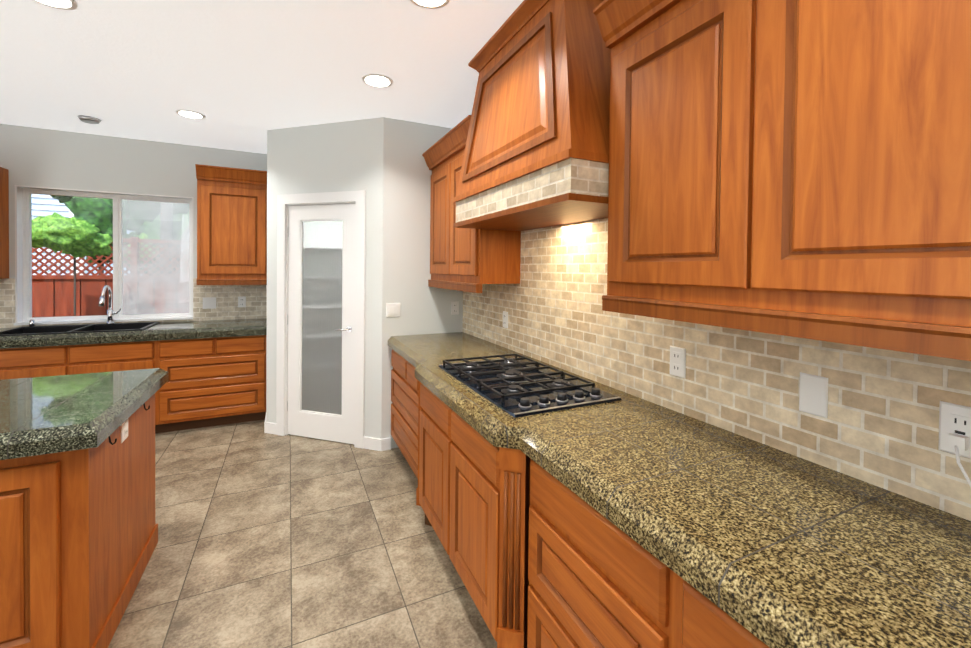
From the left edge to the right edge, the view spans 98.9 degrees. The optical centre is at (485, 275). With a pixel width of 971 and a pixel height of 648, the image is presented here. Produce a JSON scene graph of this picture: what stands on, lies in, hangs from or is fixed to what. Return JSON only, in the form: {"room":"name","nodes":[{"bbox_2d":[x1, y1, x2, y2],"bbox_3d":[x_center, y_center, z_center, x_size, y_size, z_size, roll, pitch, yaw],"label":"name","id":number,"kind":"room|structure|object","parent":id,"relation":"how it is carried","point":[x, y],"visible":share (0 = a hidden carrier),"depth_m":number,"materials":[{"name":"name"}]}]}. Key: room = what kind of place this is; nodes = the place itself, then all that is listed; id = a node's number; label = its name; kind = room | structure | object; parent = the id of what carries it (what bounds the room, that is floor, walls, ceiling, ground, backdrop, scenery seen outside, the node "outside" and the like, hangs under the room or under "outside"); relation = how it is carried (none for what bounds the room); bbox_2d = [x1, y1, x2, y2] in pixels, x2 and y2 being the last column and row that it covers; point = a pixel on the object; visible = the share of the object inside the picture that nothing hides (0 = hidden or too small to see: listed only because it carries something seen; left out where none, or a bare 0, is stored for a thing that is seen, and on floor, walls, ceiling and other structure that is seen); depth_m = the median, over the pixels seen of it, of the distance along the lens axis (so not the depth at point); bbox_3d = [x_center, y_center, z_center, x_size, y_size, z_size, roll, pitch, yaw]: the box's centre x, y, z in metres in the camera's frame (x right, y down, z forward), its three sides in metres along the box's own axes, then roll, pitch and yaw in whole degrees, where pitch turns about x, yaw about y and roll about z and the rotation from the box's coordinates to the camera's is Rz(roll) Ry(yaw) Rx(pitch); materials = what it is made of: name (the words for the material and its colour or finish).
{"room":"kitchen","nodes":[
{"label":"kitchen","id":0,"kind":"room"},
{"bbox_2d":[0,124,266,277],"bbox_3d":[-3.778,0.038,3.945,6.270,2.720,0.150,0,1,-25],"label":"wall","id":1,"kind":"structure","parent":0,"point":[37,157],"depth_m":3.92,"materials":[{"name":"white paint"}]},
{"bbox_2d":[0,167,8,278],"bbox_3d":[-4.482,-0.481,3.288,0.832,1.138,0.412,0,1,-25],"label":"upper cabinet","id":2,"kind":"object","parent":1,"relation":"attached to","point":[4,223],"visible":1,"depth_m":3.60,"materials":[{"name":"brown wood"}]},
{"bbox_2d":[14,185,192,325],"bbox_3d":[-3.597,-0.176,4.008,1.310,1.240,0.175,0,1,-25],"label":"window","id":3,"kind":"structure","parent":1,"relation":"in","point":[165,216],"depth_m":4.09,"materials":[{"name":"white plastic"}]},
{"bbox_2d":[0,278,266,327],"bbox_3d":[-3.922,0.247,3.791,3.479,0.435,0.011,0,1,-25],"label":"tile backsplash","id":4,"kind":"structure","parent":1,"relation":"attached to","point":[227,307],"depth_m":4.32,"materials":[{"name":"tile"}]},
{"bbox_2d":[203,297,215,308],"bbox_3d":[-2.851,0.288,4.286,0.118,0.116,0.013,0,1,-25],"label":"light switch","id":5,"kind":"object","parent":4,"relation":"attached to","point":[209,302],"depth_m":4.29,"materials":[{"name":"white plastic"}]},
{"bbox_2d":[238,296,245,306],"bbox_3d":[-2.590,0.285,4.412,0.072,0.116,0.010,0,1,-25],"label":"outlet","id":6,"kind":"object","parent":4,"relation":"attached to","point":[242,299],"depth_m":4.41,"materials":[{"name":"white plastic"}]},
{"bbox_2d":[195,164,266,284],"bbox_3d":[-2.534,-0.473,4.211,0.612,1.138,0.412,0,1,-25],"label":"upper cabinet","id":7,"kind":"object","parent":1,"relation":"attached to","point":[231,226],"visible":0.94,"depth_m":4.07,"materials":[{"name":"brown wood"}]},
{"bbox_2d":[0,0,523,153],"bbox_3d":[-1.901,-1.306,-0.005,6.670,0.120,8.950,0,1,-25],"label":"ceiling","id":8,"kind":"structure","parent":0,"point":[243,75],"depth_m":2.52,"materials":[{"name":"white paint"}]},
{"bbox_2d":[33,0,77,9],"bbox_3d":[-1.998,-1.270,1.892,0.199,0.007,0.199,1,1,20],"label":"recessed light","id":9,"kind":"object","parent":8,"relation":"in","point":[58,4],"depth_m":1.94,"materials":[{"name":"white"}]},
{"bbox_2d":[77,115,101,123],"bbox_3d":[-3.311,-1.295,3.471,0.149,0.030,0.149,1,1,44],"label":"recessed light","id":10,"kind":"object","parent":8,"relation":"in","point":[86,119],"depth_m":3.44,"materials":[{"name":"white metal"}]},
{"bbox_2d":[175,110,204,118],"bbox_3d":[-2.378,-1.294,3.348,0.199,0.007,0.199,1,1,20],"label":"recessed light","id":11,"kind":"object","parent":8,"relation":"in","point":[185,113],"depth_m":3.34,"materials":[{"name":"white"}]},
{"bbox_2d":[362,74,392,87],"bbox_3d":[-0.706,-1.268,2.715,0.199,0.007,0.199,1,1,20],"label":"recessed light","id":12,"kind":"object","parent":8,"relation":"in","point":[378,80],"depth_m":2.70,"materials":[{"name":"white"}]},
{"bbox_2d":[410,0,449,8],"bbox_3d":[-0.254,-1.251,1.855,0.199,0.007,0.199,1,1,20],"label":"recessed light","id":13,"kind":"object","parent":8,"relation":"in","point":[427,4],"depth_m":1.91,"materials":[{"name":"white"}]},
{"bbox_2d":[108,420,496,647],"bbox_3d":[-1.931,1.524,0.035,6.670,0.100,8.950,0,1,-25],"label":"floor","id":14,"kind":"structure","parent":0,"point":[266,540],"depth_m":2.15,"materials":[{"name":"tile"}]},
{"bbox_2d":[0,348,19,379],"bbox_3d":[-4.271,0.973,3.299,0.518,0.860,0.622,0,1,-25],"label":"base cabinet","id":15,"kind":"object","parent":14,"relation":"on","point":[9,357],"depth_m":3.23,"materials":[{"name":"brown wood"}]},
{"bbox_2d":[0,318,266,348],"bbox_3d":[-3.700,0.514,3.547,3.280,0.089,0.647,0,1,-25],"label":"countertop","id":16,"kind":"structure","parent":15,"relation":"on","point":[160,331],"depth_m":3.61,"materials":[{"name":"stone"}]},
{"bbox_2d":[29,285,120,326],"bbox_3d":[-3.705,0.275,3.725,0.646,0.366,0.257,0,1,-25],"label":"faucet","id":17,"kind":"object","parent":16,"relation":"on","point":[110,313],"visible":1,"depth_m":3.89,"materials":[{"name":"silver metal"}]},
{"bbox_2d":[0,322,159,335],"bbox_3d":[-3.540,0.571,3.637,0.984,0.219,0.544,0,1,-25],"label":"sink","id":18,"kind":"object","parent":16,"relation":"in","point":[54,329],"visible":0.31,"depth_m":3.72,"materials":[{"name":"black metal"}]},
{"bbox_2d":[0,394,157,647],"bbox_3d":[-1.938,1.020,1.687,0.763,0.860,0.840,0,1,-25],"label":"base cabinet","id":19,"kind":"object","parent":14,"relation":"on","point":[78,536],"visible":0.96,"depth_m":1.45,"materials":[{"name":"brown wood"}]},
{"bbox_2d":[0,368,167,459],"bbox_3d":[-2.220,0.548,1.553,1.480,0.079,0.945,0,1,-25],"label":"countertop","id":20,"kind":"structure","parent":19,"relation":"on","point":[50,414],"depth_m":1.63,"materials":[{"name":"stone"}]},
{"bbox_2d":[108,436,116,444],"bbox_3d":[-1.461,0.636,1.619,0.038,0.055,0.018,0,1,-25],"label":"hook","id":21,"kind":"object","parent":19,"relation":"attached to","point":[110,442],"depth_m":1.62,"materials":[{"name":"black metal"}]},
{"bbox_2d":[121,419,127,442],"bbox_3d":[-1.565,0.657,1.802,0.010,0.116,0.072,0,1,-25],"label":"outlet","id":22,"kind":"object","parent":19,"relation":"attached to","point":[124,430],"visible":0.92,"depth_m":1.79,"materials":[{"name":"white plastic"}]},
{"bbox_2d":[152,335,266,433],"bbox_3d":[-2.625,0.979,4.079,0.878,0.860,0.622,0,1,-25],"label":"base cabinet","id":23,"kind":"object","parent":14,"relation":"on","point":[215,381],"depth_m":3.80,"materials":[{"name":"brown wood"}]},
{"bbox_2d":[391,349,415,466],"bbox_3d":[-0.286,1.017,3.097,0.673,0.860,1.020,0,1,-25],"label":"base cabinet","id":24,"kind":"object","parent":14,"relation":"on","point":[401,372],"depth_m":3.09,"materials":[{"name":"brown wood"}]},
{"bbox_2d":[388,332,970,647],"bbox_3d":[0.616,0.587,1.117,0.742,0.074,5.357,0,1,-25],"label":"countertop","id":25,"kind":"structure","parent":24,"relation":"on","point":[769,546],"depth_m":0.95,"materials":[{"name":"brown stone"}]},
{"bbox_2d":[438,353,621,417],"bbox_3d":[0.159,0.511,2.079,0.530,0.039,0.890,0,1,-25],"label":"cooktop","id":26,"kind":"object","parent":25,"relation":"in","point":[516,386],"visible":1,"depth_m":1.93,"materials":[{"name":"black metal"}]},
{"bbox_2d":[411,373,442,544],"bbox_3d":[0.029,1.031,2.380,0.717,0.860,0.594,0,1,-25],"label":"base cabinet","id":27,"kind":"object","parent":14,"relation":"on","point":[426,408],"depth_m":2.27,"materials":[{"name":"brown wood"}]},
{"bbox_2d":[443,402,518,647],"bbox_3d":[0.271,1.041,1.869,0.717,0.860,0.594,0,1,-25],"label":"base cabinet","id":28,"kind":"object","parent":14,"relation":"on","point":[481,479],"depth_m":1.63,"materials":[{"name":"brown wood"}]},
{"bbox_2d":[515,450,670,647],"bbox_3d":[0.546,1.051,1.340,0.673,0.860,0.643,0,1,-25],"label":"base cabinet","id":29,"kind":"object","parent":14,"relation":"on","point":[540,556],"depth_m":1.21,"materials":[{"name":"brown wood"}]},
{"bbox_2d":[671,570,769,647],"bbox_3d":[0.828,1.062,0.775,0.647,0.860,0.620,0,1,-25],"label":"base cabinet","id":30,"kind":"object","parent":14,"relation":"on","point":[696,622],"depth_m":0.85,"materials":[{"name":"brown wood"}]},
{"bbox_2d":[266,117,383,438],"bbox_3d":[-1.390,0.068,3.608,1.182,2.720,0.100,1,1,17],"label":"wall","id":31,"kind":"structure","parent":0,"point":[336,156],"depth_m":3.49,"materials":[{"name":"white paint"}]},
{"bbox_2d":[276,190,365,448],"bbox_3d":[-1.410,0.362,3.608,0.892,2.132,0.118,1,1,17],"label":"door frame","id":32,"kind":"structure","parent":31,"relation":"attached to","point":[285,201],"depth_m":3.54,"materials":[{"name":"white wood"}]},
{"bbox_2d":[287,203,355,443],"bbox_3d":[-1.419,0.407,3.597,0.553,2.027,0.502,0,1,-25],"label":"pantry door","id":33,"kind":"structure","parent":31,"relation":"in","point":[321,323],"depth_m":3.59,"materials":[{"name":"white wood"}]},
{"bbox_2d":[264,416,390,450],"bbox_3d":[-1.451,1.379,3.720,0.959,0.095,1.117,0,1,-25],"label":"baseboard","id":34,"kind":"structure","parent":31,"relation":"attached to","point":[376,444],"depth_m":3.42,"materials":[{"name":"white wood"}]},
{"bbox_2d":[381,117,462,448],"bbox_3d":[-0.536,0.077,3.584,0.720,2.720,0.100,0,1,-25],"label":"wall","id":35,"kind":"structure","parent":0,"point":[406,276],"depth_m":3.47,"materials":[{"name":"white paint"}]},
{"bbox_2d":[386,303,400,316],"bbox_3d":[-0.758,0.288,3.420,0.118,0.116,0.013,0,1,-25],"label":"light switch","id":36,"kind":"object","parent":35,"relation":"attached to","point":[392,309],"depth_m":3.42,"materials":[{"name":"white plastic"}]},
{"bbox_2d":[451,301,458,314],"bbox_3d":[-0.267,0.289,3.656,0.072,0.116,0.010,0,1,-25],"label":"light switch","id":37,"kind":"object","parent":35,"relation":"attached to","point":[455,304],"depth_m":3.65,"materials":[{"name":"white plastic"}]},
{"bbox_3d":[0.985,0.125,1.390,0.150,2.720,8.950,0,1,-25],"label":"wall","id":38,"kind":"structure","parent":0,"visible":0},
{"bbox_2d":[422,115,520,292],"bbox_3d":[-0.147,-0.453,3.143,0.392,1.118,1.005,0,1,-25],"label":"upper cabinet","id":39,"kind":"object","parent":38,"relation":"attached to","point":[468,260],"visible":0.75,"depth_m":2.94,"materials":[{"name":"brown wood"}]},
{"bbox_2d":[454,0,610,230],"bbox_3d":[0.278,-0.767,2.133,0.491,0.967,1.166,0,1,-25],"label":"range hood","id":40,"kind":"object","parent":38,"relation":"attached to","point":[536,153],"visible":0.88,"depth_m":1.79,"materials":[{"name":"brown wood"}]},
{"bbox_2d":[601,0,740,311],"bbox_3d":[0.735,-0.448,1.358,0.327,1.060,0.630,0,1,-25],"label":"upper cabinet","id":41,"kind":"object","parent":38,"relation":"attached to","point":[672,192],"depth_m":1.30,"materials":[{"name":"brown wood"}]},
{"bbox_2d":[463,218,970,520],"bbox_3d":[1.166,0.147,0.817,0.011,0.825,6.359,0,1,-25],"label":"tile backsplash","id":42,"kind":"structure","parent":38,"relation":"attached to","point":[879,426],"depth_m":1.41,"materials":[{"name":"tile"}]},
{"bbox_2d":[670,346,685,377],"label":"electrical outlet","id":43,"kind":"object","parent":42,"relation":"attached to","point":[677,355],"depth_m":1.64,"materials":[{"name":"white plastic"}]},
{"bbox_2d":[799,372,827,417],"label":"blank wall plate","id":44,"kind":"object","parent":42,"relation":"attached to","point":[813,389],"depth_m":1.22,"materials":[{"name":"white plastic"}]},
{"bbox_2d":[938,401,970,486],"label":"electrical outlet","id":45,"kind":"object","parent":42,"relation":"attached to","point":[955,429],"depth_m":0.95,"materials":[{"name":"white plastic"}]},
{"bbox_2d":[733,0,970,335],"bbox_3d":[0.951,-0.439,0.902,0.327,1.060,0.561,0,1,-25],"label":"upper cabinet","id":46,"kind":"object","parent":38,"relation":"attached to","point":[798,168],"depth_m":0.88,"materials":[{"name":"brown wood"}]},
{"label":"outside","id":47,"kind":"structure","parent":0,"visible":0},
{"bbox_2d":[31,194,188,316],"bbox_3d":[-9.089,-1.784,10.414,17.400,6.969,16.050,0,1,-25],"label":"outdoor view","id":48,"kind":"object","parent":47,"point":[41,289],"depth_m":6.40,"materials":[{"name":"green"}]}
]}

